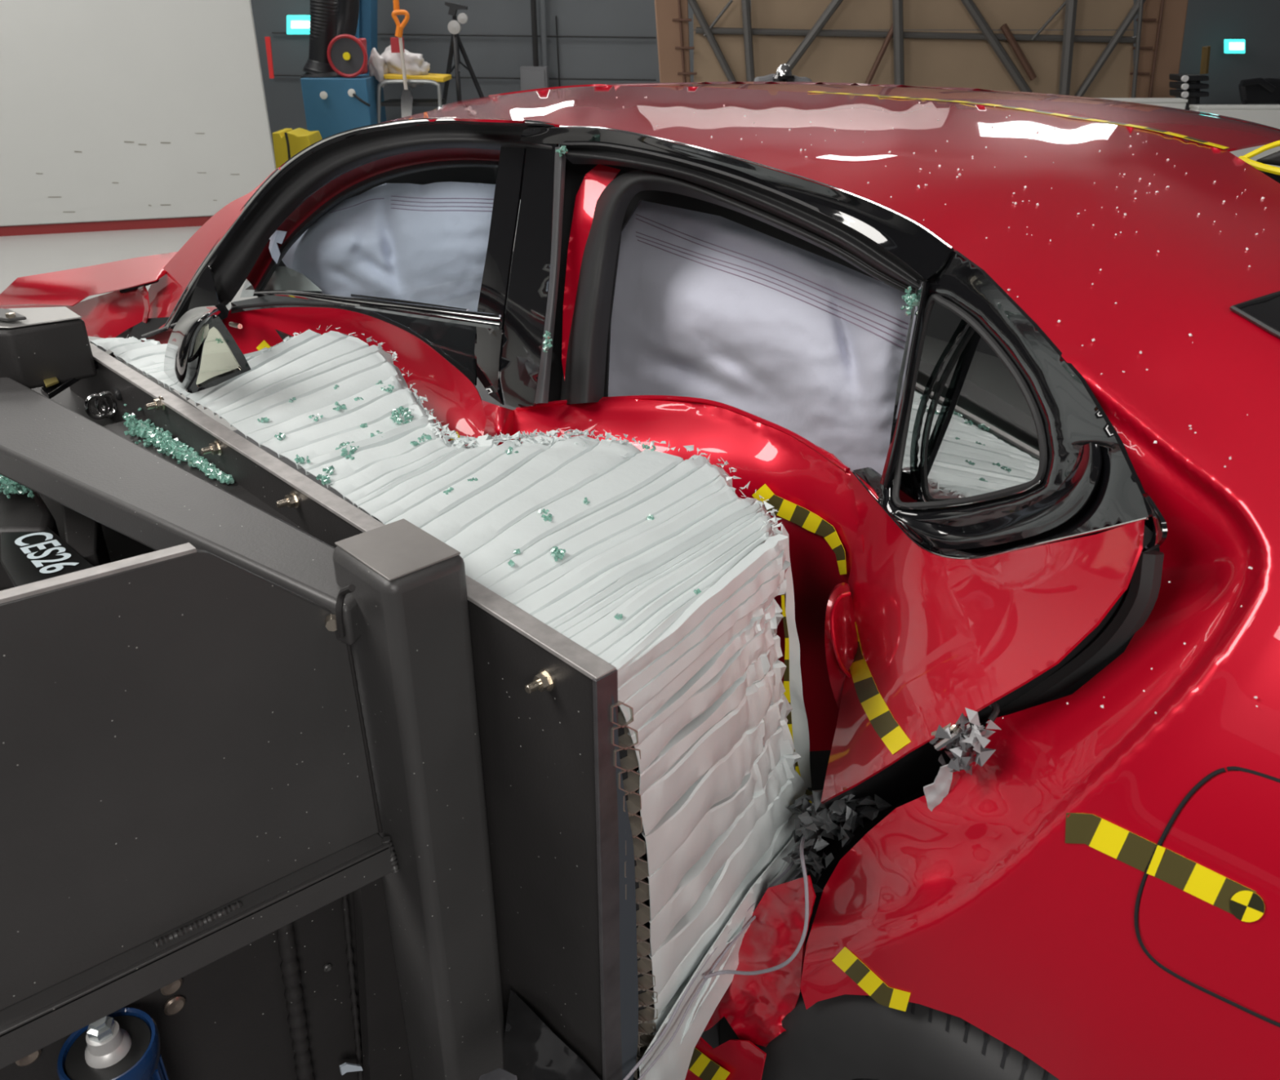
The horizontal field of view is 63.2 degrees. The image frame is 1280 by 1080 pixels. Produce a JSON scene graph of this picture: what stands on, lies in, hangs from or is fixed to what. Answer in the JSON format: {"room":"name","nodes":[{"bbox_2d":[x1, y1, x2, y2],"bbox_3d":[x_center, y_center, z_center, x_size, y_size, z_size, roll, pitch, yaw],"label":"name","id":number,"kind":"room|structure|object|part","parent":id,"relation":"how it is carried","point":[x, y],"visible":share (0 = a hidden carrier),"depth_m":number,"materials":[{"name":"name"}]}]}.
{"room":"test facility","nodes":[
{"label":"test facility","id":0,"kind":"room"},
{"bbox_2d":[0,0,275,236],"bbox_3d":[-6.554,-4.390,7.230,7.346,4.580,0.212,-8,28,-15],"label":"wall","id":1,"kind":"structure","parent":0,"point":[115,114],"depth_m":8.43,"materials":[{"name":"white paint"}]},
{"bbox_3d":[-6.609,-2.380,8.247,7.231,0.075,0.144,-8,28,-15],"label":"rail","id":2,"kind":"part","parent":1,"relation":"part of","materials":[{"name":"red"}]},
{"bbox_2d":[0,199,962,1048],"bbox_3d":[0.520,-0.873,5.501,26.000,0.112,25.000,-23,35,-37],"label":"floor","id":3,"kind":"structure","parent":0,"point":[20,255],"depth_m":7.97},
{"bbox_2d":[272,127,321,168],"bbox_3d":[-3.224,-3.517,9.835,0.372,0.677,0.494,0,27,0],"label":"crate","id":4,"kind":"object","parent":3,"relation":"on","point":[287,142],"visible":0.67,"depth_m":9.61,"materials":[{"name":"yellow plastic"}]},
{"bbox_2d":[0,306,622,1079],"bbox_3d":[-1.015,0.314,1.935,0.742,1.412,2.371,-20,33,-34],"label":"trolley","id":5,"kind":"object","parent":3,"relation":"on","point":[288,791],"visible":1,"depth_m":1.20,"materials":[{"name":"black metal"}]},
{"bbox_2d":[0,474,35,497],"bbox_3d":[-1.094,-0.111,1.821,0.129,0.034,0.238,-23,35,-37],"label":"pile","id":6,"kind":"object","parent":5,"relation":"on","point":[8,486],"visible":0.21,"depth_m":1.76,"materials":[{"name":"teal glass"}]},
{"bbox_3d":[-1.134,-0.413,1.919,0.179,0.003,0.153,-15,31,-26],"label":"box lid","id":7,"kind":"part","parent":5,"relation":"part of","materials":[{"name":"grey metal"}]},
{"bbox_3d":[-0.906,0.054,1.601,0.114,0.012,0.426,-23,35,-37],"label":"sign plate","id":8,"kind":"part","parent":5,"relation":"part of","materials":[{"name":"black"}]},
{"bbox_3d":[-0.958,0.027,1.813,0.057,0.150,0.321,-14,31,-26],"label":"recess post","id":9,"kind":"part","parent":5,"relation":"part of","materials":[{"name":"black metal"}]},
{"bbox_3d":[-0.600,0.578,1.176,0.094,0.006,0.094,-23,35,-37],"label":"plate","id":10,"kind":"part","parent":5,"relation":"part of","materials":[{"name":"black"}]},
{"bbox_3d":[-0.979,-0.284,1.958,0.022,0.020,0.084,-14,30,-24],"label":"shackle knob","id":11,"kind":"part","parent":5,"relation":"part of","materials":[{"name":"black"}]},
{"bbox_2d":[158,395,166,410],"bbox_3d":[-0.809,-0.231,1.761,0.003,0.025,0.025,-23,35,-37],"label":"washer","id":12,"kind":"object","parent":5,"relation":"in","point":[162,399],"depth_m":1.75,"materials":[{"name":"silver metal"}]},
{"bbox_2d":[122,403,234,484],"bbox_3d":[-0.803,-0.162,1.746,0.065,0.032,0.464,-23,35,-37],"label":"pile","id":13,"kind":"object","parent":5,"relation":"on","point":[162,440],"visible":1,"depth_m":1.74,"materials":[{"name":"teal glass"}]},
{"bbox_3d":[-0.509,0.240,1.069,0.481,0.478,0.012,-23,35,-37],"label":"panel","id":14,"kind":"part","parent":5,"relation":"part of","materials":[{"name":"paint"}]},
{"bbox_2d":[213,439,222,455],"bbox_3d":[-0.660,-0.145,1.627,0.003,0.025,0.025,-23,35,-37],"label":"washer","id":15,"kind":"object","parent":5,"relation":"in","point":[218,444],"depth_m":1.62,"materials":[{"name":"silver metal"}]},
{"bbox_2d":[289,490,300,508],"bbox_3d":[-0.485,-0.057,1.464,0.003,0.025,0.025,-23,35,-37],"label":"washer","id":16,"kind":"object","parent":5,"relation":"in","point":[295,495],"depth_m":1.45,"materials":[{"name":"silver metal"}]},
{"bbox_3d":[-0.360,0.770,1.552,0.156,0.790,0.020,-23,35,-37],"label":"web plate","id":17,"kind":"part","parent":5,"relation":"part of","materials":[{"name":"black paint"}]},
{"bbox_3d":[-0.270,0.503,1.411,0.104,1.112,0.131,-23,35,-37],"label":"square post","id":18,"kind":"part","parent":5,"relation":"part of","materials":[{"name":"metal"}]},
{"bbox_2d":[89,324,823,1079],"bbox_3d":[-0.368,0.148,1.891,0.560,0.848,1.623,-23,35,-37],"label":"barrier","id":19,"kind":"object","parent":5,"relation":"attached to","point":[711,752],"visible":0.91,"depth_m":1.34,"materials":[{"name":"silver"}]},
{"bbox_2d":[257,417,269,422],"bbox_3d":[-0.606,-0.192,1.671,0.020,0.009,0.011,-3,27,-7],"label":"shard","id":20,"kind":"object","parent":19,"relation":"on","point":[265,420],"visible":1,"depth_m":1.67},
{"bbox_2d":[274,432,285,440],"bbox_3d":[-0.556,-0.160,1.608,0.016,0.010,0.018,-23,35,-37],"label":"shard","id":21,"kind":"object","parent":19,"relation":"on","point":[281,435],"visible":1,"depth_m":1.61},
{"bbox_2d":[288,397,296,402],"bbox_3d":[-0.587,-0.237,1.756,0.010,0.008,0.019,3,27,6],"label":"shard","id":22,"kind":"object","parent":19,"relation":"on","point":[293,398],"visible":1,"depth_m":1.75},
{"bbox_2d":[294,453,310,464],"bbox_3d":[-0.497,-0.118,1.527,0.021,0.008,0.032,-11,29,-20],"label":"shard","id":23,"kind":"object","parent":19,"relation":"on","point":[300,460],"visible":1,"depth_m":1.52},
{"bbox_2d":[308,413,323,421],"bbox_3d":[-0.524,-0.198,1.683,0.021,0.007,0.025,-23,35,-37],"label":"shard","id":24,"kind":"object","parent":19,"relation":"on","point":[316,419],"visible":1,"depth_m":1.68},
{"bbox_2d":[315,474,330,484],"bbox_3d":[-0.443,-0.086,1.463,0.018,0.010,0.028,-23,35,-37],"label":"shard","id":25,"kind":"object","parent":19,"relation":"on","point":[325,480],"visible":1,"depth_m":1.46},
{"bbox_2d":[322,465,334,475],"bbox_3d":[-0.445,-0.100,1.490,0.018,0.009,0.019,-23,35,-37],"label":"shard","id":26,"kind":"object","parent":19,"relation":"on","point":[331,469],"visible":1,"depth_m":1.49},
{"bbox_2d":[332,401,346,410],"bbox_3d":[-0.499,-0.220,1.722,0.026,0.012,0.025,16,31,28],"label":"shard","id":27,"kind":"object","parent":19,"relation":"on","point":[340,407],"visible":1,"depth_m":1.72},
{"bbox_2d":[334,441,355,456],"bbox_3d":[-0.442,-0.137,1.561,0.029,0.010,0.045,-18,32,-31],"label":"shard","id":28,"kind":"object","parent":19,"relation":"on","point":[344,451],"visible":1,"depth_m":1.55},
{"bbox_2d":[345,454,355,459],"bbox_3d":[-0.427,-0.120,1.532,0.012,0.008,0.020,-23,35,-37],"label":"shard","id":29,"kind":"object","parent":19,"relation":"on","point":[347,455],"visible":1,"depth_m":1.53},
{"bbox_2d":[345,440,359,451],"bbox_3d":[-0.432,-0.141,1.570,0.022,0.008,0.032,6,28,11],"label":"shard","id":30,"kind":"object","parent":19,"relation":"on","point":[351,446],"visible":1,"depth_m":1.56},
{"bbox_2d":[353,396,364,400],"bbox_3d":[-0.478,-0.238,1.759,0.015,0.009,0.016,-23,35,-37],"label":"shard","id":31,"kind":"object","parent":19,"relation":"on","point":[357,397],"visible":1,"depth_m":1.76},
{"bbox_2d":[360,422,368,427],"bbox_3d":[-0.438,-0.181,1.647,0.013,0.011,0.018,-23,35,-37],"label":"shard","id":32,"kind":"object","parent":19,"relation":"on","point":[362,425],"visible":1,"depth_m":1.64},
{"bbox_2d":[370,430,382,437],"bbox_3d":[-0.407,-0.162,1.607,0.027,0.009,0.031,-23,35,-37],"label":"shard","id":33,"kind":"object","parent":19,"relation":"on","point":[377,431],"visible":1,"depth_m":1.61},
{"bbox_2d":[381,384,394,392],"bbox_3d":[-0.436,-0.262,1.804,0.026,0.010,0.029,-23,35,-37],"label":"shard","id":34,"kind":"object","parent":19,"relation":"on","point":[388,389],"visible":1,"depth_m":1.80},
{"bbox_2d":[390,405,413,424],"bbox_3d":[-0.384,-0.201,1.666,0.041,0.025,0.059,-23,35,-37],"label":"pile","id":35,"kind":"object","parent":19,"relation":"on","point":[402,410],"visible":1,"depth_m":1.66,"materials":[{"name":"teal glass"}]},
{"bbox_2d":[409,440,421,445],"bbox_3d":[-0.340,-0.146,1.581,0.018,0.009,0.016,-23,35,-37],"label":"shard","id":36,"kind":"object","parent":19,"relation":"on","point":[413,442],"visible":1,"depth_m":1.58},
{"bbox_2d":[417,432,431,441],"bbox_3d":[-0.330,-0.158,1.603,0.020,0.008,0.028,3,27,6],"label":"shard","id":37,"kind":"object","parent":19,"relation":"on","point":[428,437],"visible":1,"depth_m":1.60},
{"bbox_2d":[443,487,453,494],"bbox_3d":[-0.263,-0.067,1.425,0.011,0.007,0.020,8,28,15],"label":"shard","id":38,"kind":"object","parent":19,"relation":"on","point":[449,489],"visible":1,"depth_m":1.42},
{"bbox_2d":[466,477,477,481],"bbox_3d":[-0.234,-0.083,1.456,0.015,0.009,0.014,-23,35,-37],"label":"shard","id":39,"kind":"object","parent":19,"relation":"on","point":[473,478],"visible":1,"depth_m":1.46},
{"bbox_2d":[507,559,515,567],"bbox_3d":[-0.154,0.028,1.243,0.009,0.007,0.010,-7,28,-13],"label":"shard","id":40,"kind":"object","parent":19,"relation":"on","point":[511,562],"visible":1,"depth_m":1.24},
{"bbox_2d":[505,446,519,454],"bbox_3d":[-0.194,-0.133,1.550,0.018,0.010,0.026,-14,30,-25],"label":"shard","id":41,"kind":"object","parent":19,"relation":"on","point":[509,451],"visible":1,"depth_m":1.55},
{"bbox_2d":[513,548,520,554],"bbox_3d":[-0.150,0.015,1.271,0.010,0.007,0.009,-1,27,-2],"label":"shard","id":42,"kind":"object","parent":19,"relation":"on","point":[516,551],"visible":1,"depth_m":1.27},
{"bbox_2d":[537,508,549,514],"bbox_3d":[-0.125,-0.036,1.366,0.014,0.011,0.015,9,29,17],"label":"shard","id":43,"kind":"object","parent":19,"relation":"on","point":[540,511],"visible":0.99,"depth_m":1.36},
{"bbox_2d":[541,513,552,521],"bbox_3d":[-0.120,-0.028,1.348,0.015,0.009,0.018,-6,28,-12],"label":"shard","id":44,"kind":"object","parent":19,"relation":"on","point":[548,517],"visible":1,"depth_m":1.35},
{"bbox_2d":[550,546,565,561],"bbox_3d":[-0.099,0.016,1.261,0.019,0.013,0.023,-11,29,-21],"label":"shard","id":45,"kind":"object","parent":19,"relation":"on","point":[557,553],"visible":1,"depth_m":1.26},
{"bbox_2d":[582,497,590,504],"bbox_3d":[-0.072,-0.051,1.395,0.012,0.008,0.015,-23,35,-37],"label":"shard","id":46,"kind":"object","parent":19,"relation":"on","point":[585,500],"visible":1,"depth_m":1.39},
{"bbox_2d":[613,613,622,619],"bbox_3d":[-0.023,0.083,1.135,0.009,0.007,0.009,7,28,13],"label":"shard","id":47,"kind":"object","parent":19,"relation":"on","point":[617,616],"visible":1,"depth_m":1.13},
{"bbox_2d":[641,443,656,451],"bbox_3d":[0.017,-0.139,1.566,0.021,0.010,0.026,-23,35,-37],"label":"shard","id":48,"kind":"object","parent":19,"relation":"on","point":[646,446],"visible":1,"depth_m":1.56},
{"bbox_2d":[646,514,654,519],"bbox_3d":[0.014,-0.028,1.353,0.010,0.010,0.016,-4,27,-7],"label":"shard","id":49,"kind":"object","parent":19,"relation":"on","point":[649,517],"visible":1,"depth_m":1.35},
{"bbox_2d":[693,588,701,595],"bbox_3d":[0.066,0.059,1.182,0.010,0.010,0.008,12,30,22],"label":"shard","id":50,"kind":"object","parent":19,"relation":"on","point":[698,591],"visible":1,"depth_m":1.18},
{"bbox_2d":[622,838,805,1079],"bbox_3d":[0.105,0.556,1.398,0.009,0.104,0.457,21,34,34],"label":"cable","id":51,"kind":"object","parent":19,"relation":"attached to","point":[791,864],"visible":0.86,"depth_m":1.34,"materials":[{"name":"grey plastic"}]},
{"bbox_2d":[538,668,555,691],"bbox_3d":[-0.099,0.149,1.107,0.003,0.025,0.025,-23,35,-37],"label":"washer","id":52,"kind":"object","parent":5,"relation":"in","point":[546,676],"depth_m":1.10,"materials":[{"name":"silver metal"}]},
{"bbox_2d":[300,74,386,139],"bbox_3d":[-2.959,-4.134,10.576,0.666,1.060,0.811,0,27,0],"label":"base cabinet","id":53,"kind":"object","parent":3,"relation":"on","point":[332,105],"visible":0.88,"depth_m":10.19,"materials":[{"name":"blue metal"}]},
{"bbox_2d":[300,0,359,78],"bbox_3d":[-3.027,-5.089,10.246,0.803,1.007,0.481,-23,35,-37],"label":"duct","id":54,"kind":"object","parent":53,"relation":"on","point":[329,19],"visible":0.77,"depth_m":10.14,"materials":[{"name":"black plastic"}]},
{"bbox_2d":[327,34,367,77],"bbox_3d":[-2.818,-4.707,10.107,0.380,0.380,0.280,0,27,0],"label":"hose reel","id":55,"kind":"object","parent":53,"relation":"on","point":[347,54],"visible":1,"depth_m":10.01,"materials":[{"name":"red plastic"}]},
{"bbox_3d":[-2.815,-4.721,10.156,0.287,0.322,0.180,0,27,0],"label":"frame","id":56,"kind":"part","parent":55,"relation":"part of","materials":[{"name":"red"}]},
{"bbox_2d":[355,0,377,74],"bbox_3d":[-3.051,-4.947,11.327,0.605,2.527,0.330,0,27,0],"label":"duct","id":57,"kind":"object","parent":3,"relation":"on","point":[366,28],"visible":0.02,"depth_m":10.96,"materials":[{"name":"blue"}]},
{"bbox_2d":[376,73,451,123],"bbox_3d":[-2.380,-4.386,10.722,0.856,0.784,0.522,0,27,0],"label":"cart","id":58,"kind":"object","parent":3,"relation":"on","point":[432,78],"visible":0.61,"depth_m":10.41,"materials":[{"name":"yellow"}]},
{"bbox_2d":[367,44,430,88],"bbox_3d":[-2.435,-4.797,10.517,0.617,0.404,0.398,-5,28,-10],"label":"plastic bag","id":59,"kind":"object","parent":58,"relation":"on","point":[388,62],"visible":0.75,"depth_m":10.39,"materials":[{"name":"grey plastic"}]},
{"bbox_2d":[390,0,413,117],"bbox_3d":[-2.343,-4.801,10.181,0.157,1.271,0.260,-23,35,-37],"label":"shovel","id":60,"kind":"object","parent":58,"relation":"on","point":[397,43],"visible":1,"depth_m":10.16,"materials":[{"name":"orange plastic"}]},
{"bbox_3d":[-2.352,-5.249,10.007,0.065,0.316,0.059,-10,29,-18],"label":"handle","id":61,"kind":"part","parent":60,"relation":"part of","materials":[{"name":"orange plastic"}]},
{"bbox_3d":[-2.320,-4.333,10.355,0.133,0.280,0.020,0,27,0],"label":"blade","id":62,"kind":"part","parent":60,"relation":"part of","materials":[{"name":"silver metal"}]},
{"bbox_2d":[380,98,446,106],"bbox_3d":[-2.314,-4.482,10.655,0.588,0.037,0.450,0,27,0],"label":"stool crossbar","id":63,"kind":"object","parent":58,"relation":"attached to","point":[391,102],"depth_m":10.46,"materials":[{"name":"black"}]},
{"bbox_2d":[383,73,451,82],"bbox_3d":[-2.250,-4.707,10.568,0.595,0.073,0.500,0,27,0],"label":"tray","id":64,"kind":"object","parent":58,"relation":"on","point":[393,77],"depth_m":10.34,"materials":[{"name":"yellow plastic"}]},
{"bbox_2d":[441,1,484,107],"bbox_3d":[-1.890,-4.825,11.157,0.728,1.688,0.858,-23,35,-37],"label":"tripod","id":65,"kind":"object","parent":3,"relation":"on","point":[454,26],"visible":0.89,"depth_m":10.78,"materials":[{"name":"black metal"}]},
{"bbox_3d":[-2.084,-4.749,11.261,0.525,1.410,0.135,20,33,34],"label":"leg","id":66,"kind":"part","parent":65,"relation":"part of","materials":[{"name":"black metal"}]},
{"bbox_3d":[-1.885,-5.458,10.687,0.220,0.131,0.100,0,27,0],"label":"head plate","id":67,"kind":"part","parent":65,"relation":"part of","materials":[{"name":"black metal"}]},
{"bbox_3d":[-1.892,-4.561,10.923,0.049,1.433,0.451,-4,28,-8],"label":"leg","id":68,"kind":"part","parent":65,"relation":"part of","materials":[{"name":"black metal"}]},
{"bbox_3d":[-1.816,-5.342,10.651,0.100,0.100,0.070,0,27,0],"label":"knob","id":69,"kind":"part","parent":65,"relation":"part of","materials":[{"name":"grey plastic"}]},
{"bbox_3d":[-1.723,-4.750,11.206,0.521,1.356,0.127,-12,30,-22],"label":"leg","id":70,"kind":"part","parent":65,"relation":"part of","materials":[{"name":"black metal"}]},
{"bbox_2d":[0,81,1279,1079],"bbox_3d":[-0.606,-0.414,3.009,1.882,1.730,5.122,-23,35,-37],"label":"car","id":71,"kind":"object","parent":3,"relation":"on","point":[1032,340],"visible":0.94,"depth_m":1.28,"materials":[{"name":"red paint"}]},
{"bbox_2d":[0,251,177,306],"bbox_3d":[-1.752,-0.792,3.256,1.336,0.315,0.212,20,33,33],"label":"hood","id":72,"kind":"object","parent":71,"relation":"attached to","point":[128,279],"depth_m":3.10,"materials":[{"name":"red paint"}]},
{"bbox_3d":[-1.079,-0.592,2.564,0.180,0.177,0.025,21,34,34],"label":"sail panel","id":73,"kind":"part","parent":71,"relation":"part of","materials":[{"name":"black plastic"}]},
{"bbox_2d":[164,305,251,393],"bbox_3d":[-0.762,-0.320,1.790,0.111,0.203,0.313,-23,35,-37],"label":"mirror","id":74,"kind":"object","parent":71,"relation":"attached to","point":[202,353],"depth_m":1.73,"materials":[{"name":"black mirror"}]},
{"bbox_2d":[215,297,242,328],"bbox_3d":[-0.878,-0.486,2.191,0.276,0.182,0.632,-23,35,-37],"label":"mirror","id":75,"kind":"object","parent":71,"relation":"attached to","point":[224,305],"depth_m":1.95,"materials":[{"name":"metal"}]},
{"bbox_3d":[-0.852,-0.543,2.443,0.499,0.114,0.022,21,34,35],"label":"belt rail","id":76,"kind":"part","parent":71,"relation":"part of","materials":[{"name":"grey rubber"}]},
{"bbox_3d":[-0.701,-0.633,2.253,0.263,0.579,1.362,-23,35,-37],"label":"roof moulding","id":77,"kind":"part","parent":71,"relation":"part of","materials":[{"name":"black"}]},
{"bbox_3d":[-0.675,-0.684,2.739,1.469,0.691,0.189,20,33,33],"label":"pillar trim","id":78,"kind":"part","parent":71,"relation":"part of","materials":[{"name":"black"}]},
{"bbox_3d":[-0.525,-0.460,2.312,0.498,0.127,0.025,22,35,36],"label":"door panel","id":79,"kind":"part","parent":71,"relation":"part of","materials":[{"name":"black"}]},
{"bbox_3d":[-0.286,-0.349,2.014,0.034,0.129,0.166,-14,30,-25],"label":"belt plate","id":80,"kind":"part","parent":71,"relation":"part of","materials":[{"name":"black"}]},
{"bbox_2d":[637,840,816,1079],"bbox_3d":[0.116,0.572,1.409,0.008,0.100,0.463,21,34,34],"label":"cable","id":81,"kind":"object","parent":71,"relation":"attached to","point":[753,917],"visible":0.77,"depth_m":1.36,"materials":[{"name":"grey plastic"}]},
{"bbox_3d":[0.073,-0.517,1.507,0.027,0.109,0.953,-18,33,-32],"label":"gloss trim","id":82,"kind":"part","parent":71,"relation":"part of","materials":[{"name":"black plastic"}]},
{"bbox_2d":[702,829,808,979],"bbox_3d":[0.212,0.459,1.386,0.122,0.202,0.272,19,33,33],"label":"cable","id":83,"kind":"object","parent":71,"relation":"hanging from","point":[793,955],"visible":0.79,"depth_m":1.29,"materials":[{"name":"grey plastic"}]},
{"bbox_3d":[0.161,0.584,1.440,0.068,0.372,0.181,-23,35,-37],"label":"torn sill","id":84,"kind":"part","parent":71,"relation":"part of","materials":[{"name":"red paint"}]},
{"bbox_3d":[0.287,0.161,1.492,0.050,0.186,0.085,4,28,8],"label":"door handle","id":85,"kind":"part","parent":71,"relation":"part of","materials":[{"name":"red paint"}]},
{"bbox_3d":[0.334,0.203,1.118,0.012,0.059,0.048,-23,35,-37],"label":"latch plate","id":86,"kind":"part","parent":71,"relation":"part of","materials":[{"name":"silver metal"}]},
{"bbox_3d":[0.398,-0.133,1.253,0.038,0.284,0.243,-13,30,-24],"label":"quarter glass","id":87,"kind":"part","parent":71,"relation":"part of","materials":[{"name":"clear glass"}]},
{"bbox_2d":[754,63,812,82],"bbox_3d":[0.662,-1.467,5.132,0.267,1.612,0.172,0,27,0],"label":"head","id":88,"kind":"object","parent":3,"relation":"on","point":[784,73],"visible":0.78,"depth_m":4.73},
{"bbox_2d":[654,0,1188,97],"bbox_3d":[2.334,-3.774,8.666,4.488,1.969,0.195,0,27,0],"label":"wall","id":89,"kind":"structure","parent":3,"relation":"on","point":[733,42],"depth_m":8.53,"materials":[{"name":"brown"}]},
{"bbox_3d":[2.271,-4.123,8.495,3.630,0.121,0.050,0,27,0],"label":"cross rail","id":90,"kind":"part","parent":89,"relation":"part of","materials":[{"name":"grey metal"}]},
{"bbox_2d":[1097,97,1279,167],"bbox_3d":[4.018,-2.669,7.692,2.241,1.098,0.140,0,27,0],"label":"wall","id":91,"kind":"structure","parent":3,"relation":"on","point":[1268,115],"depth_m":7.43,"materials":[{"name":"white paint"}]},
{"bbox_2d":[1168,45,1210,110],"bbox_3d":[4.232,-3.150,8.007,0.415,1.182,0.280,0,27,0],"label":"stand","id":92,"kind":"object","parent":3,"relation":"on","point":[1190,85],"visible":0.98,"depth_m":7.83,"materials":[{"name":"black metal"}]},
{"bbox_2d":[1238,77,1279,104],"bbox_3d":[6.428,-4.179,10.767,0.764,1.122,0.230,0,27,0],"label":"chair","id":93,"kind":"object","parent":3,"relation":"on","point":[1253,91],"visible":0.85,"depth_m":10.59,"materials":[{"name":"black"}]},
{"bbox_3d":[6.223,-4.578,10.466,0.356,0.138,0.060,0,27,0],"label":"arm","id":94,"kind":"part","parent":93,"relation":"part of","materials":[{"name":"black"}]},
{"bbox_2d":[250,0,1279,158],"bbox_3d":[0.000,-7.246,11.003,28.000,6.200,0.200,0,27,0],"label":"wall","id":95,"kind":"structure","parent":0,"point":[1207,22],"depth_m":11.73,"materials":[{"name":"grey metal"}]},
{"bbox_2d":[286,15,310,34],"bbox_3d":[-3.701,-5.603,11.310,0.303,0.187,0.080,0,27,0],"label":"exit sign","id":96,"kind":"object","parent":95,"relation":"attached to","point":[295,24],"visible":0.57,"depth_m":11.28,"materials":[{"name":"teal plastic"}]},
{"bbox_2d":[271,31,656,38],"bbox_3d":[-1.973,-5.665,11.671,4.306,0.064,0.016,0,27,0],"label":"trim","id":97,"kind":"structure","parent":95,"relation":"attached to","point":[272,32],"depth_m":11.67,"materials":[{"name":"black"}]},
{"bbox_2d":[274,74,656,80],"bbox_3d":[-2.007,-5.278,11.871,4.379,0.066,0.016,0,27,0],"label":"trim","id":98,"kind":"structure","parent":95,"relation":"attached to","point":[274,74],"depth_m":11.87,"materials":[{"name":"black"}]},
{"bbox_2d":[520,66,549,90],"bbox_3d":[-1.192,-5.072,11.803,0.309,0.547,0.270,0,27,0],"label":"electrical box","id":99,"kind":"object","parent":95,"relation":"attached to","point":[531,77],"visible":0.36,"depth_m":11.62,"materials":[{"name":"grey metal"}]},
{"bbox_3d":[-1.189,-5.011,11.699,0.254,0.497,0.030,0,27,0],"label":"cabinet door","id":100,"kind":"part","parent":99,"relation":"part of","materials":[{"name":"grey metal"}]},
{"bbox_2d":[530,0,547,66],"bbox_3d":[-1.121,-5.840,11.479,0.172,1.135,0.068,-12,30,-22],"label":"conduit","id":101,"kind":"object","parent":99,"relation":"attached to","point":[533,2],"visible":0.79,"depth_m":11.56,"materials":[{"name":"black metal"}]},
{"bbox_2d":[555,16,559,86],"bbox_3d":[-0.928,-5.471,11.771,0.032,0.822,0.016,0,27,0],"label":"trim","id":102,"kind":"structure","parent":95,"relation":"attached to","point":[555,16],"depth_m":11.74,"materials":[{"name":"black metal"}]},
{"bbox_2d":[1223,39,1244,53],"bbox_3d":[6.527,-5.414,11.407,0.242,0.139,0.080,0,27,0],"label":"exit sign","id":103,"kind":"object","parent":95,"relation":"attached to","point":[1231,46],"visible":1,"depth_m":11.38,"materials":[{"name":"teal plastic"}]}
]}

